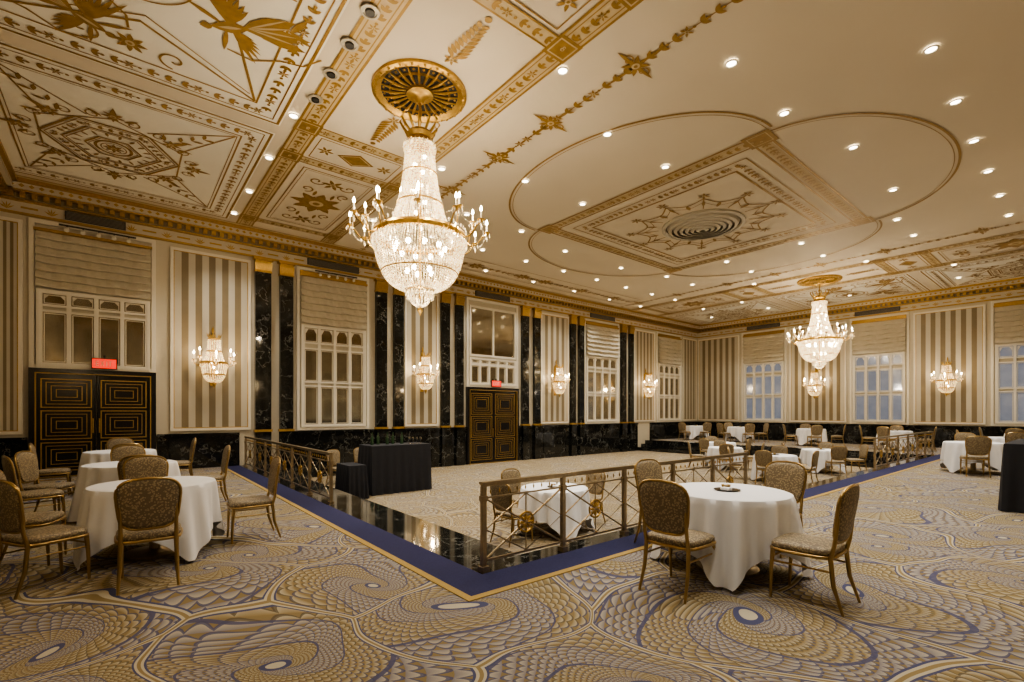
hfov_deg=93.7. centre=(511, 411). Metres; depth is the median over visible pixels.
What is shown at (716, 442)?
banquet chair
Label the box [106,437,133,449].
banquet chair
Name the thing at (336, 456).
banquet chair
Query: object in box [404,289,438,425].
wall panel
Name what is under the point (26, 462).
banquet chair
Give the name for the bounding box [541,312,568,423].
wall panel
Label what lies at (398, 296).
trim
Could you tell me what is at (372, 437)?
wine bottle
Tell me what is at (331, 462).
railing
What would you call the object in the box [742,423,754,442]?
banquet chair
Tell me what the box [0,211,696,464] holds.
wall
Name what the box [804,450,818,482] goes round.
banquet chair
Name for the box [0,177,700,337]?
trim
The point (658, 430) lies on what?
baseboard
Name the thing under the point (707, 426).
banquet chair
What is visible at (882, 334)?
window
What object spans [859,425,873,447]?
banquet chair
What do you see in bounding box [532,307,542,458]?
trim
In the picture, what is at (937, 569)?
floor
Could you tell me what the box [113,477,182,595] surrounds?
banquet chair
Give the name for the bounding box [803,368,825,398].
wall sconce
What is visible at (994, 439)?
round banquet table
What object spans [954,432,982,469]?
banquet chair
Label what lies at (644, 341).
wall panel
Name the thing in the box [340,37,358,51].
ceiling spotlight
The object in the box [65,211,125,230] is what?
air vent
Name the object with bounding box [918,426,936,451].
banquet chair
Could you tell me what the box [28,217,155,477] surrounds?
door
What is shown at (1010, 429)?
banquet chair
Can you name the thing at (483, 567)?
railing
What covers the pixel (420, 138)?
crystal chandelier
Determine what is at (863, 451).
banquet chair
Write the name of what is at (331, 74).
ceiling spotlight
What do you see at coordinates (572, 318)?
trim
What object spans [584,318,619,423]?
window
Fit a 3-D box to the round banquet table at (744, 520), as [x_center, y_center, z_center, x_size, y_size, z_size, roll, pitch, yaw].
[2.069,1.099,4.602,1.228,0.802,1.236,0,0,-24]
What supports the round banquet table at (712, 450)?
on the floor
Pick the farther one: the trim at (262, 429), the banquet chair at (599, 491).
the trim at (262, 429)
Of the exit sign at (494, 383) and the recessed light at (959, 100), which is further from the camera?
the exit sign at (494, 383)
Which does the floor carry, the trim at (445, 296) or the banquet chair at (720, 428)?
the banquet chair at (720, 428)
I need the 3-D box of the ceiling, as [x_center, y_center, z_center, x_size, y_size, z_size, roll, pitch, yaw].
[5.202,-5.200,13.082,29.400,0.200,17.300,0,0,-39]
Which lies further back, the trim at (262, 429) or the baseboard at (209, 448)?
the trim at (262, 429)
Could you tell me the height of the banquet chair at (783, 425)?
0.959 m
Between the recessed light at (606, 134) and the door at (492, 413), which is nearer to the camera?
the recessed light at (606, 134)
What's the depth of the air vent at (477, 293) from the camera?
19.00 m
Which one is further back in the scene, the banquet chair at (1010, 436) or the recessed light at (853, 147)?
the banquet chair at (1010, 436)
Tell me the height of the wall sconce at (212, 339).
1.690 m
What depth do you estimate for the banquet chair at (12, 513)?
3.96 m
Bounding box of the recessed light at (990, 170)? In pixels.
[982,169,993,173]
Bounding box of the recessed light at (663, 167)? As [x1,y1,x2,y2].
[661,165,669,169]
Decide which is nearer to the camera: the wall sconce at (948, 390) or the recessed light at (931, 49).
the recessed light at (931, 49)
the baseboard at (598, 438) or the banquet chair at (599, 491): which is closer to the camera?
the banquet chair at (599, 491)
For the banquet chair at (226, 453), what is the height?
0.959 m
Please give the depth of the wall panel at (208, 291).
13.00 m
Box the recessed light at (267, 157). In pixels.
[264,155,273,160]
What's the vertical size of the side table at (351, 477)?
0.770 m
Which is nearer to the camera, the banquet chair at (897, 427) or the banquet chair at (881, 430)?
the banquet chair at (881, 430)
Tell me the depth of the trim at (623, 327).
24.16 m
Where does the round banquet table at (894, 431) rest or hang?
on the floor
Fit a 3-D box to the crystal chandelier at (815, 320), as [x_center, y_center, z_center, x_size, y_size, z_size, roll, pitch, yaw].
[11.861,-3.238,18.526,2.237,3.424,2.254,0,0,-39]
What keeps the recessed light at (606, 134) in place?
in the ceiling
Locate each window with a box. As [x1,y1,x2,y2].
[296,266,368,429]
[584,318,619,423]
[656,331,681,421]
[742,328,786,422]
[850,312,908,424]
[991,297,1023,425]
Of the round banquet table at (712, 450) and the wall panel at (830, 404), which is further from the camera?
the wall panel at (830, 404)
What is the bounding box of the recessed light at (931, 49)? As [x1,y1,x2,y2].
[923,44,939,54]
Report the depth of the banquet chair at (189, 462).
10.04 m
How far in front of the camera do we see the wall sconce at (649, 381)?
25.20 m
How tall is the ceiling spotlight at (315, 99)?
0.030 m
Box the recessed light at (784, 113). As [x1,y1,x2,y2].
[778,110,789,116]
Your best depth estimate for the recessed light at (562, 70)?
7.14 m
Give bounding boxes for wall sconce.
[192,328,235,387]
[413,347,438,393]
[552,361,569,396]
[643,369,656,398]
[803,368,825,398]
[930,357,961,396]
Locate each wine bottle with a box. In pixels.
[370,433,373,444]
[376,432,379,443]
[391,432,394,443]
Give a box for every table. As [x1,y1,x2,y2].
[67,460,180,521]
[73,476,224,570]
[75,449,156,484]
[335,462,368,498]
[358,442,431,495]
[514,482,594,540]
[650,482,812,591]
[684,425,708,439]
[705,442,735,455]
[705,446,743,469]
[725,426,754,441]
[751,453,798,479]
[795,428,827,445]
[799,448,845,472]
[873,429,915,449]
[940,441,1003,473]
[989,437,1004,442]
[998,439,1023,512]
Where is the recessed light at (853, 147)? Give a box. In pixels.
[848,145,858,149]
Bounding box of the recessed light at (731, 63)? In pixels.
[725,59,737,68]
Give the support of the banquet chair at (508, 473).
on the floor
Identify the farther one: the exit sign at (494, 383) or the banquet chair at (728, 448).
the exit sign at (494, 383)
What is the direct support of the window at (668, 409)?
in the wall at (162, 247)
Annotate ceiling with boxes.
[0,0,1023,324]
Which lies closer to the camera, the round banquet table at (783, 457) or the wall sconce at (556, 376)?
the round banquet table at (783, 457)
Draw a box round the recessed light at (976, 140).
[967,138,980,143]
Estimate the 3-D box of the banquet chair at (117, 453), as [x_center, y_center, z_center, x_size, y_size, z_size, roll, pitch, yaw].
[-6.243,1.024,7.816,0.507,0.959,0.563,0,0,-39]
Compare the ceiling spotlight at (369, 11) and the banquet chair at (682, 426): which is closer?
the ceiling spotlight at (369, 11)
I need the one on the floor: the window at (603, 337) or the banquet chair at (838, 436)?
the banquet chair at (838, 436)
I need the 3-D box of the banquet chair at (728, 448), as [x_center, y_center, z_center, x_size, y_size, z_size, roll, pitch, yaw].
[6.822,1.524,14.537,0.563,0.959,0.507,0,0,27]
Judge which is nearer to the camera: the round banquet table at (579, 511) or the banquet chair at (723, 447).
the round banquet table at (579, 511)
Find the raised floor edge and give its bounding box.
[240,440,934,573]
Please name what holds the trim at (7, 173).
attached to the wall
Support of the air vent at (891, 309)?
attached to the wall at (988, 303)
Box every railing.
[244,436,333,504]
[478,452,747,572]
[872,431,933,470]
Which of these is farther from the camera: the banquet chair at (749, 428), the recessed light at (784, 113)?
the banquet chair at (749, 428)
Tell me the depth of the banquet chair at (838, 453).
14.85 m
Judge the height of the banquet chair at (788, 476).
0.959 m
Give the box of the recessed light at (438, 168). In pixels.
[437,167,445,170]
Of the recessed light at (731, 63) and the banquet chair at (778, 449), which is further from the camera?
the banquet chair at (778, 449)
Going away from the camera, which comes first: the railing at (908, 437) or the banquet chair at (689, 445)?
the railing at (908, 437)
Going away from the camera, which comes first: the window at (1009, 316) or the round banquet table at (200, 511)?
the round banquet table at (200, 511)
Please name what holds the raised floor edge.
on the floor
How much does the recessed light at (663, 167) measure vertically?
0.014 m
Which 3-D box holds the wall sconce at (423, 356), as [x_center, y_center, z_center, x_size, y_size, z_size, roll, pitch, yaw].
[-2.997,-1.465,16.789,0.881,1.690,0.761,0,0,-4]
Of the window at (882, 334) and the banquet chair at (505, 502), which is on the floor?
the banquet chair at (505, 502)
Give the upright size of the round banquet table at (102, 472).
0.802 m
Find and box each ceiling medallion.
[372,58,466,122]
[797,274,842,286]
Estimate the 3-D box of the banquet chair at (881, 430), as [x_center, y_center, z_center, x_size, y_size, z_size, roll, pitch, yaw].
[14.521,1.024,18.614,0.563,0.959,0.507,0,0,-26]
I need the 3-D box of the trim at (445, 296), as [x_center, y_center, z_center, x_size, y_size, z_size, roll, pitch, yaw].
[-2.432,-1.210,17.617,0.440,6.420,0.220,0,0,-39]
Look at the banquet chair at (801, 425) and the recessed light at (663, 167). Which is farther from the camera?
the banquet chair at (801, 425)
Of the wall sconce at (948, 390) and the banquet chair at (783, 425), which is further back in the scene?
the banquet chair at (783, 425)
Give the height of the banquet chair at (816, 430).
0.959 m
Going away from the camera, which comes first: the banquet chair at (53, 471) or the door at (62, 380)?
the banquet chair at (53, 471)
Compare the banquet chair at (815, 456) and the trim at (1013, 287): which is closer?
the banquet chair at (815, 456)
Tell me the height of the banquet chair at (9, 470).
0.959 m
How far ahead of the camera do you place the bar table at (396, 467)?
11.88 m
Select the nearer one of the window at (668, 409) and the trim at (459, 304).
the trim at (459, 304)
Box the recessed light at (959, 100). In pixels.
[948,98,962,105]
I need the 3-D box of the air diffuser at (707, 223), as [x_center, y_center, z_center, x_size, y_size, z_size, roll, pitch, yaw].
[5.196,-5.014,13.090,2.120,0.170,2.120,0,0,-39]
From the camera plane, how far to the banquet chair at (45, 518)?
4.76 m
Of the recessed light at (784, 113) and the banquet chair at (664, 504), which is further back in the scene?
the recessed light at (784, 113)
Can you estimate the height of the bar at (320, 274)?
0.180 m
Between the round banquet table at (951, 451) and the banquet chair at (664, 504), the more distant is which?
the round banquet table at (951, 451)
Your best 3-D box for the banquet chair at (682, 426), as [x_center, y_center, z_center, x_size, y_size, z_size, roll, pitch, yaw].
[9.251,1.024,25.746,0.563,0.959,0.507,0,0,-36]
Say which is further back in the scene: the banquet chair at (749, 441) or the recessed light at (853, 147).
the banquet chair at (749, 441)
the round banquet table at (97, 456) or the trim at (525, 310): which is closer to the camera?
the round banquet table at (97, 456)
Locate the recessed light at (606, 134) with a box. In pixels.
[602,131,611,137]
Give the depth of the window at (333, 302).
15.06 m
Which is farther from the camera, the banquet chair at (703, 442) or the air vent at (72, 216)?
the banquet chair at (703, 442)
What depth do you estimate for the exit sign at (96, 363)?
11.53 m
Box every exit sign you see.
[91,355,116,369]
[491,379,500,386]
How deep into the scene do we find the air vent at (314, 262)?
15.04 m
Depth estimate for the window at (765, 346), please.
25.71 m
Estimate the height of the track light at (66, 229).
0.180 m
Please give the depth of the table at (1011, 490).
7.17 m
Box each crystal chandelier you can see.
[346,103,489,314]
[786,284,852,371]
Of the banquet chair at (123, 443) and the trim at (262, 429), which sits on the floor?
the banquet chair at (123, 443)
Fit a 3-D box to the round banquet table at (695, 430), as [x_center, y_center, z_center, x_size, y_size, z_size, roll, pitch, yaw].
[10.053,1.099,26.142,1.230,0.802,1.222,0,0,4]
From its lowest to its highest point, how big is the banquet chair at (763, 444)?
0.959 m
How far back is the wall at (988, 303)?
21.12 m
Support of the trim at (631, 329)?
attached to the wall at (162, 247)
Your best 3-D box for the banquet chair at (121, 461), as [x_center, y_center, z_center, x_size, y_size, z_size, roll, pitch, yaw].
[-4.939,1.024,6.369,0.507,0.959,0.563,0,0,-39]
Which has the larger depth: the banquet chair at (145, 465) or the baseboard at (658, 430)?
the baseboard at (658, 430)
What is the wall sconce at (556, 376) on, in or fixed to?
attached to the wall at (162, 247)
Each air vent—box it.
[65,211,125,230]
[307,258,358,273]
[475,291,509,301]
[590,313,614,321]
[747,323,779,330]
[855,306,899,315]
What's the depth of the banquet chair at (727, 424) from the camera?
25.28 m
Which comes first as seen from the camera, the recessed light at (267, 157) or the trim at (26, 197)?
the recessed light at (267, 157)
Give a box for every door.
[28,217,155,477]
[466,297,518,464]
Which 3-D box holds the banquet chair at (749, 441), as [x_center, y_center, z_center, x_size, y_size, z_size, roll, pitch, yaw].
[9.233,1.524,19.175,0.507,0.959,0.563,0,0,-42]
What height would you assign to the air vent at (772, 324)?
0.195 m
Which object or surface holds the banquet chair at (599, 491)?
on the floor
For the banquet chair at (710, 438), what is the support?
on the floor
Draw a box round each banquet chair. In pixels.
[0,470,66,565]
[0,479,90,599]
[2,455,65,514]
[14,451,75,511]
[28,443,71,495]
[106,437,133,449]
[110,445,145,460]
[111,443,143,449]
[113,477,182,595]
[117,454,150,479]
[122,455,168,479]
[177,438,195,475]
[196,445,230,500]
[226,456,280,543]
[326,449,339,483]
[353,447,358,462]
[490,484,532,547]
[501,468,536,522]
[585,472,605,526]
[634,458,672,553]
[638,479,715,603]
[678,422,690,439]
[688,441,703,468]
[699,438,708,454]
[700,422,711,437]
[706,436,717,441]
[713,440,725,445]
[717,423,730,441]
[717,444,733,472]
[724,422,732,438]
[727,446,743,475]
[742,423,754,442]
[743,438,751,459]
[748,443,764,468]
[754,423,768,441]
[755,450,772,483]
[764,460,806,557]
[769,483,860,616]
[771,445,787,453]
[782,424,796,444]
[800,424,814,443]
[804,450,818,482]
[807,425,822,446]
[818,442,833,470]
[825,446,847,475]
[831,424,845,445]
[844,444,868,472]
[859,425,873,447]
[876,426,896,449]
[890,425,903,430]
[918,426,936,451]
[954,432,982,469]
[959,436,991,477]
[1005,428,1023,434]
[1005,432,1023,442]
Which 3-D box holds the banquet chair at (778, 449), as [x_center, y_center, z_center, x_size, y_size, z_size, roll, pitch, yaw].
[8.233,1.524,14.842,0.507,0.959,0.563,0,0,37]
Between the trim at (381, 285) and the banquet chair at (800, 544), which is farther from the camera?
the trim at (381, 285)
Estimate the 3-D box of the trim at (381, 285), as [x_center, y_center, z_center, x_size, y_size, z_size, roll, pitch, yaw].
[-4.357,-1.210,16.046,0.470,6.420,0.220,0,0,-39]
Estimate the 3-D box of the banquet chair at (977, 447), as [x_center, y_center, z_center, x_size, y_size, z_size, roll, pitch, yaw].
[10.853,1.024,11.248,0.507,0.959,0.564,0,0,31]
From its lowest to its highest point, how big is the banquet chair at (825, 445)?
0.959 m
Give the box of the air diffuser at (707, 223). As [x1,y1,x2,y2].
[662,209,745,240]
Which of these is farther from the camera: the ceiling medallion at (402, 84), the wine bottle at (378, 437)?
the wine bottle at (378, 437)
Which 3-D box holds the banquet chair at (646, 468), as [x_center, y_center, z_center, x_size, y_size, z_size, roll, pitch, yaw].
[1.712,1.024,5.401,0.507,0.959,0.564,0,0,-33]
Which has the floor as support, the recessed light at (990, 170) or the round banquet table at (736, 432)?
the round banquet table at (736, 432)
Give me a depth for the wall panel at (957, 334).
19.95 m
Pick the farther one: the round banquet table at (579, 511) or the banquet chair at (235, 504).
the round banquet table at (579, 511)
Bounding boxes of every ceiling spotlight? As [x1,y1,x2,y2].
[307,94,322,104]
[323,68,339,79]
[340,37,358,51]
[360,3,379,19]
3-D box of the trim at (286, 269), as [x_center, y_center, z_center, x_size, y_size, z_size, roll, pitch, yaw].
[-6.655,-1.296,14.172,0.460,6.248,0.220,0,0,-39]
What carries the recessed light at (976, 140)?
in the ceiling
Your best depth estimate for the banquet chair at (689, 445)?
17.15 m
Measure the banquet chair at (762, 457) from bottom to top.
0.959 m
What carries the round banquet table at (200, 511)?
on the floor
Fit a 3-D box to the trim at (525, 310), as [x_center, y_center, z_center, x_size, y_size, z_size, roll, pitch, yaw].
[0.571,-1.210,20.066,0.450,6.420,0.220,0,0,-39]
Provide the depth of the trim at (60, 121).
8.37 m
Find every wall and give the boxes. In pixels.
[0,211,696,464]
[697,297,1023,426]
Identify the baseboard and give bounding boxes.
[0,432,239,478]
[293,423,637,477]
[650,422,697,439]
[697,422,1023,447]
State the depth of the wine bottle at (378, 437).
12.12 m
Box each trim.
[0,0,1023,324]
[0,140,16,194]
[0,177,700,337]
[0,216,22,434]
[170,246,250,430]
[253,255,273,464]
[277,260,295,472]
[374,278,388,443]
[392,282,405,442]
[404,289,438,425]
[439,291,451,466]
[453,293,465,465]
[520,305,530,459]
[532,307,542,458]
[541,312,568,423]
[569,314,577,455]
[577,316,585,454]
[619,324,627,451]
[628,325,634,450]
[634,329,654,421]
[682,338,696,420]
[697,277,1023,337]
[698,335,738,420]
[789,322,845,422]
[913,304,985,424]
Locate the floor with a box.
[0,437,1023,681]
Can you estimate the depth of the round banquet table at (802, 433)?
21.20 m
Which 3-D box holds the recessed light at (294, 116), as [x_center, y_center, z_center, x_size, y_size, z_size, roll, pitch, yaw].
[-3.748,-5.075,8.234,0.180,0.014,0.180,0,0,-39]
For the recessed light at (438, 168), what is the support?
in the ceiling
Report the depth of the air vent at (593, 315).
23.18 m
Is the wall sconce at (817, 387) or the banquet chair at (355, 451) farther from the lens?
the wall sconce at (817, 387)
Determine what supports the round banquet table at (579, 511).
on the floor
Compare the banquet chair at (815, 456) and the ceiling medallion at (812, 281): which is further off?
the ceiling medallion at (812, 281)
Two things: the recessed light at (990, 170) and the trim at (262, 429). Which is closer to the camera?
the recessed light at (990, 170)
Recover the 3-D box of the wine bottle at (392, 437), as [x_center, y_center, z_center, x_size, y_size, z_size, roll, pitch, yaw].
[-3.076,0.669,12.395,0.084,0.300,0.082,0,0,-39]
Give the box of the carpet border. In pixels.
[227,454,940,601]
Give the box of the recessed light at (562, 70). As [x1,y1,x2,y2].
[557,66,568,75]
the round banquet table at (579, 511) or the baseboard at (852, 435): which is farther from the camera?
the baseboard at (852, 435)
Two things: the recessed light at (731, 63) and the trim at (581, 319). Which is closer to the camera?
the recessed light at (731, 63)
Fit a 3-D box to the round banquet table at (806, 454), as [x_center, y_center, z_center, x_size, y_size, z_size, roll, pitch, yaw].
[10.294,1.600,16.021,1.235,0.800,1.233,0,0,-9]
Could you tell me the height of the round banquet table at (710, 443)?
0.802 m
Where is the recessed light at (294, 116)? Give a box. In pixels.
[288,113,298,119]

